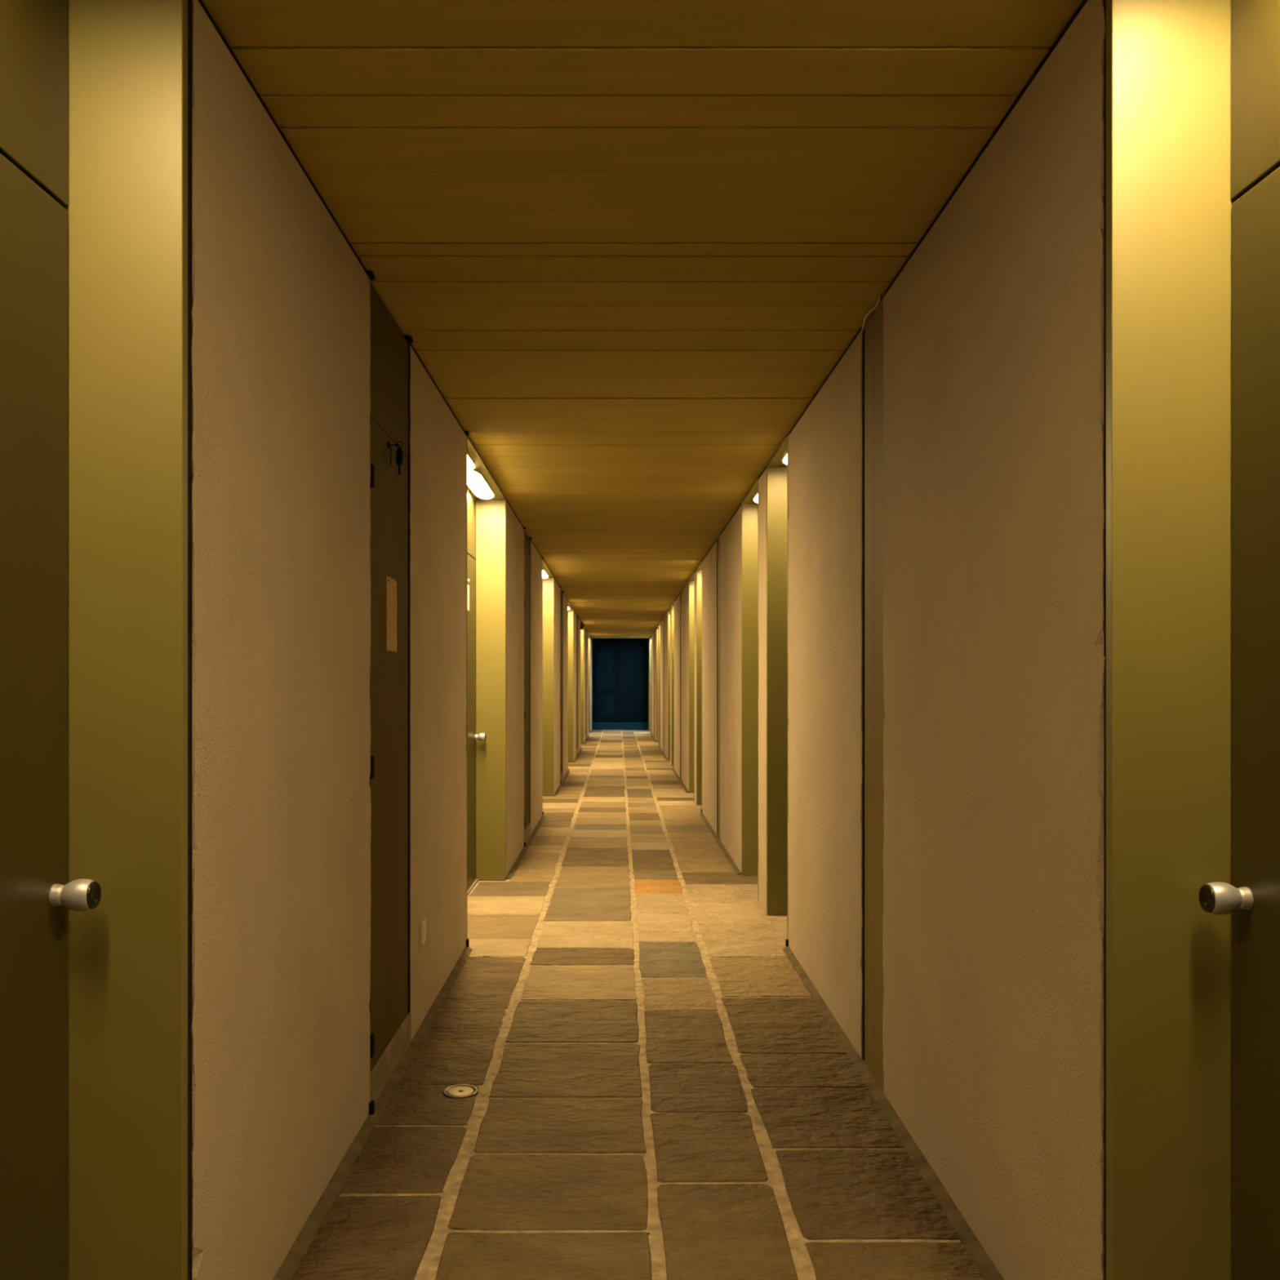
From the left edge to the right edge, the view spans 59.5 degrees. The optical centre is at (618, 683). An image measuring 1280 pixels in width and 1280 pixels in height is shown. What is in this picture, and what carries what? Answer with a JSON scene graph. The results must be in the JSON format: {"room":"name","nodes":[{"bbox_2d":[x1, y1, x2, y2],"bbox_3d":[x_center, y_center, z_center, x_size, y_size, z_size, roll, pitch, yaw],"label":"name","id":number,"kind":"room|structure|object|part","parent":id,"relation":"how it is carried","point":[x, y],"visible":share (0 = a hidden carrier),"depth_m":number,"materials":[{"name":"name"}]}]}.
{"room":"apartment building corridor","nodes":[
{"label":"apartment building corridor","id":0,"kind":"room"},
{"bbox_2d":[187,0,591,1279],"bbox_3d":[-0.825,0.030,12.251,0.350,2.440,31.301,0,0,0],"label":"wall","id":1,"kind":"structure","parent":0,"point":[279,808],"depth_m":2.28,"materials":[{"name":"paint"}]},
{"bbox_2d":[0,0,187,1279],"bbox_3d":[-0.772,0.034,0.874,0.225,2.237,1.684,0,0,0],"label":"door","id":2,"kind":"structure","parent":1,"relation":"in","point":[94,93],"depth_m":1.69,"materials":[{"name":"green paint"}]},
{"bbox_3d":[-0.848,-0.895,1.280,0.034,0.350,0.826,0,0,0],"label":"transom panel","id":3,"kind":"part","parent":2,"relation":"part of","materials":[{"name":"green paint"}]},
{"bbox_3d":[-0.794,0.312,1.649,0.042,0.048,0.048,0,0,0],"label":"knob","id":4,"kind":"part","parent":2,"relation":"part of","materials":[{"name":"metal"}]},
{"bbox_3d":[-0.762,0.033,1.705,0.205,2.235,0.022,0,0,0],"label":"jamb panel","id":5,"kind":"part","parent":2,"relation":"part of","materials":[{"name":"green paint"}]},
{"bbox_3d":[-0.805,0.040,2.361,0.290,2.220,1.253,0,0,0],"label":"plaster panel","id":6,"kind":"part","parent":1,"relation":"part of","materials":[{"name":"beige paint"}]},
{"bbox_2d":[368,282,410,1104],"bbox_3d":[-0.676,0.031,3.268,0.040,2.238,0.567,0,0,0],"label":"door","id":7,"kind":"structure","parent":1,"relation":"in","point":[389,1016],"depth_m":3.24,"materials":[{"name":"paint"}]},
{"bbox_3d":[-0.671,-0.895,3.264,0.013,0.358,0.544,0,0,0],"label":"transom panel","id":8,"kind":"part","parent":7,"relation":"part of","materials":[{"name":"paint"}]},
{"bbox_2d":[386,576,396,652],"bbox_3d":[-0.663,-0.200,3.275,0.003,0.214,0.148,0,0,0],"label":"notice sheet","id":9,"kind":"object","parent":7,"relation":"attached to","point":[391,583],"visible":1,"depth_m":3.26,"materials":[{"name":"beige paper"}]},
{"bbox_2d":[389,441,403,475],"bbox_3d":[-0.641,-0.649,3.225,0.038,0.097,0.021,0,0,0],"label":"bunch","id":10,"kind":"object","parent":7,"relation":"hanging from","point":[399,457],"visible":1,"depth_m":3.22,"materials":[{"name":"black metal"}]},
{"bbox_3d":[-0.672,0.165,3.527,0.012,1.754,0.018,0,0,0],"label":"frame post","id":11,"kind":"part","parent":7,"relation":"part of","materials":[{"name":"paint"}]},
{"bbox_2d":[419,918,426,945],"bbox_3d":[-0.654,0.831,3.741,0.016,0.076,0.070,0,0,0],"label":"wall socket","id":12,"kind":"object","parent":1,"relation":"attached to","point":[423,923],"visible":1,"depth_m":3.72,"materials":[{"name":"beige plastic"}]},
{"bbox_2d":[272,728,592,1279],"bbox_3d":[-0.647,1.147,12.300,0.034,0.025,31.200,0,0,0],"label":"baseboard","id":13,"kind":"structure","parent":1,"relation":"attached to","point":[291,1264],"depth_m":2.84,"materials":[{"name":"brown wood"}]},
{"bbox_3d":[-0.805,0.040,4.207,0.290,2.220,1.320,0,0,0],"label":"plaster panel","id":14,"kind":"part","parent":1,"relation":"part of","materials":[{"name":"beige paint"}]},
{"bbox_2d":[466,435,506,938],"bbox_3d":[-0.772,0.034,5.714,0.225,2.237,1.684,0,0,0],"label":"door","id":15,"kind":"structure","parent":1,"relation":"in","point":[486,518],"depth_m":6.53,"materials":[{"name":"green paint"}]},
{"bbox_3d":[-0.763,0.033,4.881,0.204,2.235,0.018,0,0,0],"label":"jamb panel","id":16,"kind":"part","parent":15,"relation":"part of","materials":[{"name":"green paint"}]},
{"bbox_2d":[467,578,469,610],"bbox_3d":[-0.827,-0.488,6.160,0.008,0.176,0.110,0,0,0],"label":"card","id":17,"kind":"object","parent":15,"relation":"attached to","point":[468,579],"visible":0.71,"depth_m":6.17,"materials":[{"name":"white paper"}]},
{"bbox_2d":[467,451,475,471],"bbox_3d":[-0.752,-1.060,5.232,0.112,0.020,0.637,0,0,0],"label":"lamp","id":18,"kind":"object","parent":15,"relation":"attached to","point":[471,464],"visible":0.27,"depth_m":5.37,"materials":[{"name":"white glass"}]},
{"bbox_2d":[467,456,474,471],"bbox_3d":[-0.752,-1.054,5.232,0.100,0.010,0.625,0,0,0],"label":"diffuser","id":19,"kind":"object","parent":18,"relation":"attached to","point":[470,461],"depth_m":5.38,"materials":[{"name":"white glass"}]},
{"bbox_3d":[-0.848,-0.895,6.120,0.034,0.350,0.826,0,0,0],"label":"transom panel","id":20,"kind":"part","parent":15,"relation":"part of","materials":[{"name":"green paint"}]},
{"bbox_2d":[467,468,494,498],"bbox_3d":[-0.752,-1.060,5.974,0.112,0.020,0.831,0,0,0],"label":"lamp","id":21,"kind":"object","parent":15,"relation":"attached to","point":[477,483],"visible":0.7,"depth_m":5.95,"materials":[{"name":"white glass"}]},
{"bbox_3d":[-0.794,0.312,6.489,0.042,0.048,0.048,0,0,0],"label":"knob","id":22,"kind":"part","parent":15,"relation":"part of","materials":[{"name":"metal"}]},
{"bbox_3d":[-0.762,0.033,6.545,0.205,2.235,0.022,0,0,0],"label":"jamb panel","id":23,"kind":"part","parent":15,"relation":"part of","materials":[{"name":"green paint"}]},
{"bbox_3d":[-0.805,0.040,7.199,0.290,2.220,1.256,0,0,0],"label":"plaster panel","id":24,"kind":"part","parent":1,"relation":"part of","materials":[{"name":"beige paint"}]},
{"bbox_2d":[524,530,530,843],"bbox_3d":[-0.676,0.031,8.107,0.040,2.238,0.567,0,0,0],"label":"door","id":25,"kind":"structure","parent":1,"relation":"in","point":[526,540],"depth_m":8.10,"materials":[{"name":"paint"}]},
{"bbox_3d":[-0.671,-0.895,8.104,0.013,0.358,0.544,0,0,0],"label":"transom panel","id":26,"kind":"part","parent":25,"relation":"part of","materials":[{"name":"paint"}]},
{"bbox_3d":[-0.805,0.040,9.047,0.291,2.220,1.306,0,0,0],"label":"plaster panel","id":27,"kind":"part","parent":1,"relation":"part of","materials":[{"name":"beige paint"}]},
{"bbox_2d":[542,559,554,796],"bbox_3d":[-0.772,0.034,10.554,0.225,2.237,1.684,0,0,0],"label":"door","id":28,"kind":"structure","parent":1,"relation":"in","point":[548,583],"depth_m":11.37,"materials":[{"name":"green paint"}]},
{"bbox_2d":[542,568,548,578],"bbox_3d":[-0.752,-1.060,10.815,0.112,0.020,0.831,0,0,0],"label":"lamp","id":29,"kind":"object","parent":28,"relation":"attached to","point":[545,575],"visible":0.37,"depth_m":10.88,"materials":[{"name":"white"}]},
{"bbox_3d":[-0.805,0.040,12.041,0.290,2.220,1.242,0,0,0],"label":"plaster panel","id":30,"kind":"part","parent":1,"relation":"part of","materials":[{"name":"beige paint"}]},
{"bbox_2d":[560,588,563,781],"bbox_3d":[-0.676,0.031,12.947,0.040,2.238,0.567,0,0,0],"label":"door","id":31,"kind":"structure","parent":1,"relation":"in","point":[561,592],"depth_m":12.92,"materials":[{"name":"paint"}]},
{"bbox_3d":[-0.671,-0.895,12.944,0.013,0.358,0.544,0,0,0],"label":"transom panel","id":32,"kind":"part","parent":31,"relation":"part of","materials":[{"name":"paint"}]},
{"bbox_3d":[-0.805,0.040,13.887,0.291,2.220,1.308,0,0,0],"label":"plaster panel","id":33,"kind":"part","parent":1,"relation":"part of","materials":[{"name":"beige paint"}]},
{"bbox_2d":[568,600,573,762],"bbox_3d":[-0.772,0.034,15.394,0.225,2.237,1.684,0,0,0],"label":"door","id":34,"kind":"structure","parent":1,"relation":"in","point":[571,610],"depth_m":16.21,"materials":[{"name":"green paint"}]},
{"bbox_3d":[-0.805,0.040,16.880,0.290,2.220,1.239,0,0,0],"label":"plaster panel","id":35,"kind":"part","parent":1,"relation":"part of","materials":[{"name":"beige paint"}]},
{"bbox_2d":[576,615,577,754],"bbox_3d":[-0.676,0.031,17.788,0.040,2.238,0.567,0,0,0],"label":"door","id":36,"kind":"structure","parent":1,"relation":"in","point":[576,615],"depth_m":17.70,"materials":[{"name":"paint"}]},
{"bbox_3d":[-0.805,0.040,18.726,0.290,2.220,1.308,0,0,0],"label":"plaster panel","id":37,"kind":"part","parent":1,"relation":"part of","materials":[{"name":"beige paint"}]},
{"bbox_2d":[580,621,583,744],"bbox_3d":[-0.772,0.034,20.234,0.225,2.237,1.684,0,0,0],"label":"door","id":38,"kind":"structure","parent":1,"relation":"in","point":[581,630],"depth_m":21.05,"materials":[{"name":"green paint"}]},
{"bbox_2d":[580,622,584,629],"bbox_3d":[-0.625,-0.990,19.300,0.069,0.130,0.100,0,0,0],"label":"alarm box","id":39,"kind":"object","parent":1,"relation":"attached to","point":[582,625],"visible":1,"depth_m":19.25,"materials":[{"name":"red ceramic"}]},
{"bbox_3d":[-0.805,0.040,21.722,0.290,2.220,1.242,0,0,0],"label":"plaster panel","id":40,"kind":"part","parent":1,"relation":"part of","materials":[{"name":"beige paint"}]},
{"bbox_2d":[585,630,586,738],"bbox_3d":[-0.676,0.031,22.628,0.040,2.238,0.567,0,0,0],"label":"door","id":41,"kind":"structure","parent":1,"relation":"in","point":[585,630],"depth_m":22.48,"materials":[{"name":"paint"}]},
{"bbox_3d":[-0.805,0.040,23.567,0.290,2.220,1.309,0,0,0],"label":"plaster panel","id":42,"kind":"part","parent":1,"relation":"part of","materials":[{"name":"beige paint"}]},
{"bbox_2d":[588,634,590,733],"bbox_3d":[-0.772,0.034,25.074,0.225,2.237,1.684,0,0,0],"label":"door","id":43,"kind":"structure","parent":1,"relation":"in","point":[588,634],"depth_m":25.90,"materials":[{"name":"green paint"}]},
{"bbox_3d":[-0.805,0.040,26.921,0.291,2.220,1.961,0,0,0],"label":"plaster panel","id":44,"kind":"part","parent":1,"relation":"part of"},
{"bbox_2d":[591,638,648,729],"bbox_3d":[0.040,-0.070,27.500,1.980,2.440,0.360,0,0,0],"label":"door","id":45,"kind":"structure","parent":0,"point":[620,666],"depth_m":27.59,"materials":[{"name":"blue paint"}]},
{"bbox_3d":[-0.352,-0.330,27.598,0.415,1.000,0.012,0,0,0],"label":"panel","id":46,"kind":"part","parent":45,"relation":"part of","materials":[{"name":"blue paint"}]},
{"bbox_3d":[-0.352,0.560,27.598,0.415,0.540,0.012,0,0,0],"label":"panel","id":47,"kind":"part","parent":45,"relation":"part of","materials":[{"name":"blue paint"}]},
{"bbox_3d":[-0.352,1.052,27.612,0.595,0.175,0.036,0,0,0],"label":"kick plate","id":48,"kind":"part","parent":45,"relation":"part of","materials":[{"name":"blue paint"}]},
{"bbox_3d":[0.340,-0.330,27.598,0.590,1.000,0.012,0,0,0],"label":"panel","id":49,"kind":"part","parent":45,"relation":"part of","materials":[{"name":"blue paint"}]},
{"bbox_3d":[0.340,0.560,27.598,0.590,0.540,0.012,0,0,0],"label":"panel","id":50,"kind":"part","parent":45,"relation":"part of","materials":[{"name":"blue paint"}]},
{"bbox_3d":[0.340,1.052,27.612,0.770,0.175,0.036,0,0,0],"label":"kick plate","id":51,"kind":"part","parent":45,"relation":"part of","materials":[{"name":"blue paint"}]},
{"bbox_2d":[291,729,984,1279],"bbox_3d":[0.040,1.209,12.914,2.080,0.122,32.772,0,0,0],"label":"floor","id":52,"kind":"structure","parent":0,"point":[663,1094],"depth_m":3.06,"materials":[{"name":"beige stone"}]},
{"bbox_2d":[442,1084,478,1098],"bbox_3d":[-0.445,1.149,3.150,0.100,0.010,0.100,0,0,0],"label":"cap","id":53,"kind":"object","parent":52,"relation":"on","point":[460,1091],"visible":1,"depth_m":3.14,"materials":[{"name":"metal"}]},
{"bbox_3d":[-0.445,1.147,3.150,0.075,0.003,0.075,0,0,0],"label":"lid","id":54,"kind":"part","parent":53,"relation":"part of","materials":[{"name":"gold metal"}]},
{"bbox_2d":[201,0,1082,638],"bbox_3d":[0.040,-1.189,11.920,2.080,0.202,30.799,0,0,0],"label":"ceiling","id":55,"kind":"structure","parent":0,"point":[628,246],"depth_m":2.52,"materials":[{"name":"wood"}]},
{"bbox_2d":[861,295,880,333],"bbox_3d":[0.731,-1.072,3.265,0.018,0.026,0.254,0,0,0],"label":"cable","id":56,"kind":"object","parent":55,"relation":"attached to","point":[879,296],"visible":1,"depth_m":3.25,"materials":[{"name":"beige plastic"}]},
{"bbox_2d":[648,0,1106,1279],"bbox_3d":[0.902,0.030,12.250,0.355,2.440,31.301,0,0,0],"label":"wall","id":57,"kind":"structure","parent":0,"point":[994,436],"depth_m":2.33,"materials":[{"name":"paint"}]},
{"bbox_3d":[0.882,0.040,27.352,0.296,2.220,1.098,0,0,0],"label":"plaster panel","id":58,"kind":"part","parent":57,"relation":"part of","materials":[{"name":"beige paint"}]},
{"bbox_2d":[649,636,650,731],"bbox_3d":[0.850,0.034,26.390,0.230,2.237,0.802,0,0,0],"label":"door","id":59,"kind":"structure","parent":57,"relation":"in","point":[650,637],"depth_m":26.77,"materials":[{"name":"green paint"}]},
{"bbox_2d":[650,634,652,733],"bbox_3d":[0.850,0.034,25.303,0.230,2.237,0.692,0,0,0],"label":"door","id":60,"kind":"structure","parent":57,"relation":"in","point":[651,634],"depth_m":25.63,"materials":[{"name":"green paint"}]},
{"bbox_3d":[0.840,0.033,25.638,0.210,2.235,0.022,0,0,0],"label":"jamb panel","id":61,"kind":"part","parent":60,"relation":"part of","materials":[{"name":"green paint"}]},
{"bbox_3d":[0.882,0.040,24.208,0.295,2.220,1.479,0,0,0],"label":"plaster panel","id":62,"kind":"part","parent":57,"relation":"part of","materials":[{"name":"paint"}]},
{"bbox_2d":[653,631,654,737],"bbox_3d":[0.762,0.032,23.334,0.046,2.236,0.272,0,0,0],"label":"trim","id":63,"kind":"structure","parent":57,"relation":"attached to","point":[654,631],"depth_m":23.39,"materials":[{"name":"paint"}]},
{"bbox_3d":[0.882,0.040,22.492,0.296,2.220,1.417,0,0,0],"label":"plaster panel","id":64,"kind":"part","parent":57,"relation":"part of","materials":[{"name":"beige paint"}]},
{"bbox_2d":[656,626,657,742],"bbox_3d":[0.850,0.034,21.370,0.230,2.237,0.802,0,0,0],"label":"door","id":65,"kind":"structure","parent":57,"relation":"in","point":[657,626],"depth_m":21.75,"materials":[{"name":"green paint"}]},
{"bbox_3d":[0.882,0.040,20.801,0.296,2.220,0.317,0,0,0],"label":"plaster panel","id":66,"kind":"part","parent":57,"relation":"part of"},
{"bbox_2d":[658,622,660,745],"bbox_3d":[0.850,0.034,20.283,0.230,2.237,0.692,0,0,0],"label":"door","id":67,"kind":"structure","parent":57,"relation":"in","point":[660,622],"depth_m":20.61,"materials":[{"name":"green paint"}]},
{"bbox_3d":[0.882,0.040,19.187,0.295,2.220,1.478,0,0,0],"label":"plaster panel","id":68,"kind":"part","parent":57,"relation":"part of","materials":[{"name":"beige paint"}]},
{"bbox_2d":[663,617,664,752],"bbox_3d":[0.762,0.032,18.314,0.046,2.236,0.272,0,0,0],"label":"trim","id":69,"kind":"structure","parent":57,"relation":"attached to","point":[664,617],"depth_m":18.28,"materials":[{"name":"paint"}]},
{"bbox_3d":[0.882,0.040,17.470,0.295,2.220,1.415,0,0,0],"label":"plaster panel","id":70,"kind":"part","parent":57,"relation":"part of","materials":[{"name":"beige paint"}]},
{"bbox_2d":[667,608,670,759],"bbox_3d":[0.850,0.034,16.350,0.230,2.237,0.802,0,0,0],"label":"door","id":71,"kind":"structure","parent":57,"relation":"in","point":[668,611],"depth_m":16.73,"materials":[{"name":"green paint"}]},
{"bbox_3d":[0.882,0.040,15.780,0.296,2.220,0.316,0,0,0],"label":"plaster panel","id":72,"kind":"part","parent":57,"relation":"part of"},
{"bbox_2d":[671,601,674,765],"bbox_3d":[0.850,0.034,15.263,0.230,2.237,0.692,0,0,0],"label":"door","id":73,"kind":"structure","parent":57,"relation":"in","point":[673,604],"depth_m":15.59,"materials":[{"name":"green paint"}]},
{"bbox_3d":[0.882,0.040,14.168,0.296,2.220,1.477,0,0,0],"label":"plaster panel","id":74,"kind":"part","parent":57,"relation":"part of","materials":[{"name":"beige paint"}]},
{"bbox_2d":[680,591,681,779],"bbox_3d":[0.762,0.032,13.294,0.046,2.236,0.272,0,0,0],"label":"trim","id":75,"kind":"structure","parent":57,"relation":"attached to","point":[681,592],"depth_m":13.26,"materials":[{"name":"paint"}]},
{"bbox_3d":[0.882,0.040,12.452,0.295,2.220,1.414,0,0,0],"label":"plaster panel","id":76,"kind":"part","parent":57,"relation":"part of","materials":[{"name":"beige paint"}]},
{"bbox_2d":[688,572,694,793],"bbox_3d":[0.850,0.034,11.330,0.230,2.237,0.802,0,0,0],"label":"door","id":77,"kind":"structure","parent":57,"relation":"in","point":[691,580],"depth_m":11.71,"materials":[{"name":"green paint"}]},
{"bbox_3d":[0.841,0.033,10.938,0.209,2.235,0.018,0,0,0],"label":"jamb panel","id":78,"kind":"part","parent":77,"relation":"part of","materials":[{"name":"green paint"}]},
{"bbox_3d":[0.882,0.040,10.759,0.296,2.220,0.318,0,0,0],"label":"plaster panel","id":79,"kind":"part","parent":57,"relation":"part of","materials":[{"name":"beige paint"}]},
{"bbox_2d":[696,560,702,804],"bbox_3d":[0.850,0.034,10.243,0.230,2.237,0.692,0,0,0],"label":"door","id":80,"kind":"structure","parent":57,"relation":"in","point":[699,570],"depth_m":10.57,"materials":[{"name":"green paint"}]},
{"bbox_3d":[0.882,0.040,9.147,0.295,2.220,1.477,0,0,0],"label":"plaster panel","id":81,"kind":"part","parent":57,"relation":"part of","materials":[{"name":"beige paint"}]},
{"bbox_2d":[717,534,720,838],"bbox_3d":[0.762,0.032,8.274,0.046,2.236,0.272,0,0,0],"label":"trim","id":82,"kind":"structure","parent":57,"relation":"attached to","point":[718,538],"depth_m":8.30,"materials":[{"name":"paint"}]},
{"bbox_3d":[0.882,0.040,7.431,0.295,2.220,1.431,0,0,0],"label":"plaster panel","id":83,"kind":"part","parent":57,"relation":"part of","materials":[{"name":"beige paint"}]},
{"bbox_2d":[741,477,759,900],"bbox_3d":[0.850,0.034,6.310,0.230,2.237,0.802,0,0,0],"label":"door","id":84,"kind":"structure","parent":57,"relation":"in","point":[749,508],"depth_m":6.69,"materials":[{"name":"green paint"}]},
{"bbox_2d":[752,491,757,502],"bbox_3d":[0.826,-1.060,6.248,0.112,0.020,0.594,0,0,0],"label":"lamp","id":85,"kind":"object","parent":84,"relation":"attached to","point":[755,496],"visible":0.18,"depth_m":6.38,"materials":[{"name":"white glass"}]},
{"bbox_3d":[0.841,0.033,5.918,0.209,2.235,0.018,0,0,0],"label":"jamb panel","id":86,"kind":"part","parent":84,"relation":"part of","materials":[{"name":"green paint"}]},
{"bbox_3d":[0.882,0.040,5.742,0.295,2.220,0.328,0,0,0],"label":"plaster panel","id":87,"kind":"part","parent":57,"relation":"part of","materials":[{"name":"beige paint"}]},
{"bbox_2d":[766,434,789,938],"bbox_3d":[0.850,0.034,5.223,0.230,2.237,0.692,0,0,0],"label":"door","id":88,"kind":"structure","parent":57,"relation":"in","point":[777,491],"depth_m":5.55,"materials":[{"name":"green paint"}]},
{"bbox_2d":[782,450,786,464],"bbox_3d":[0.826,-1.060,5.161,0.112,0.020,0.484,0,0,0],"label":"lamp","id":89,"kind":"object","parent":88,"relation":"attached to","point":[784,455],"visible":0.17,"depth_m":5.25,"materials":[{"name":"white glass"}]},
{"bbox_2d":[782,454,786,464],"bbox_3d":[0.826,-1.054,5.161,0.100,0.010,0.472,0,0,0],"label":"diffuser","id":90,"kind":"object","parent":89,"relation":"attached to","point":[784,456],"depth_m":5.26,"materials":[{"name":"white glass"}]},
{"bbox_3d":[0.841,0.033,4.886,0.209,2.235,0.018,0,0,0],"label":"jamb panel","id":91,"kind":"part","parent":88,"relation":"part of","materials":[{"name":"green paint"}]},
{"bbox_3d":[0.882,0.040,4.129,0.295,2.220,1.490,0,0,0],"label":"plaster panel","id":92,"kind":"part","parent":57,"relation":"part of","materials":[{"name":"beige paint"}]},
{"bbox_2d":[647,728,1004,1279],"bbox_3d":[0.722,1.147,12.300,0.035,0.025,31.200,0,0,0],"label":"baseboard","id":93,"kind":"structure","parent":57,"relation":"attached to","point":[980,1256],"depth_m":2.87,"materials":[{"name":"brown wood"}]},
{"bbox_2d":[864,294,884,1089],"bbox_3d":[0.762,0.032,3.254,0.046,2.236,0.272,0,0,0],"label":"trim","id":94,"kind":"structure","parent":57,"relation":"attached to","point":[874,714],"depth_m":3.23,"materials":[{"name":"paint"}]},
{"bbox_3d":[0.882,0.040,2.411,0.296,2.220,1.430,0,0,0],"label":"plaster panel","id":95,"kind":"part","parent":57,"relation":"part of","materials":[{"name":"beige paint"}]},
{"bbox_2d":[1106,0,1279,1279],"bbox_3d":[0.850,0.034,1.290,0.230,2.237,0.802,0,0,0],"label":"door","id":96,"kind":"structure","parent":57,"relation":"in","point":[1193,86],"depth_m":1.67,"materials":[{"name":"green paint"}]},
{"bbox_3d":[0.874,0.312,1.624,0.042,0.048,0.048,0,0,0],"label":"knob","id":97,"kind":"part","parent":96,"relation":"part of","materials":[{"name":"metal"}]},
{"bbox_3d":[0.928,-0.895,1.290,0.034,0.350,0.756,0,0,0],"label":"transom panel","id":98,"kind":"part","parent":96,"relation":"part of","materials":[{"name":"green paint"}]}
]}

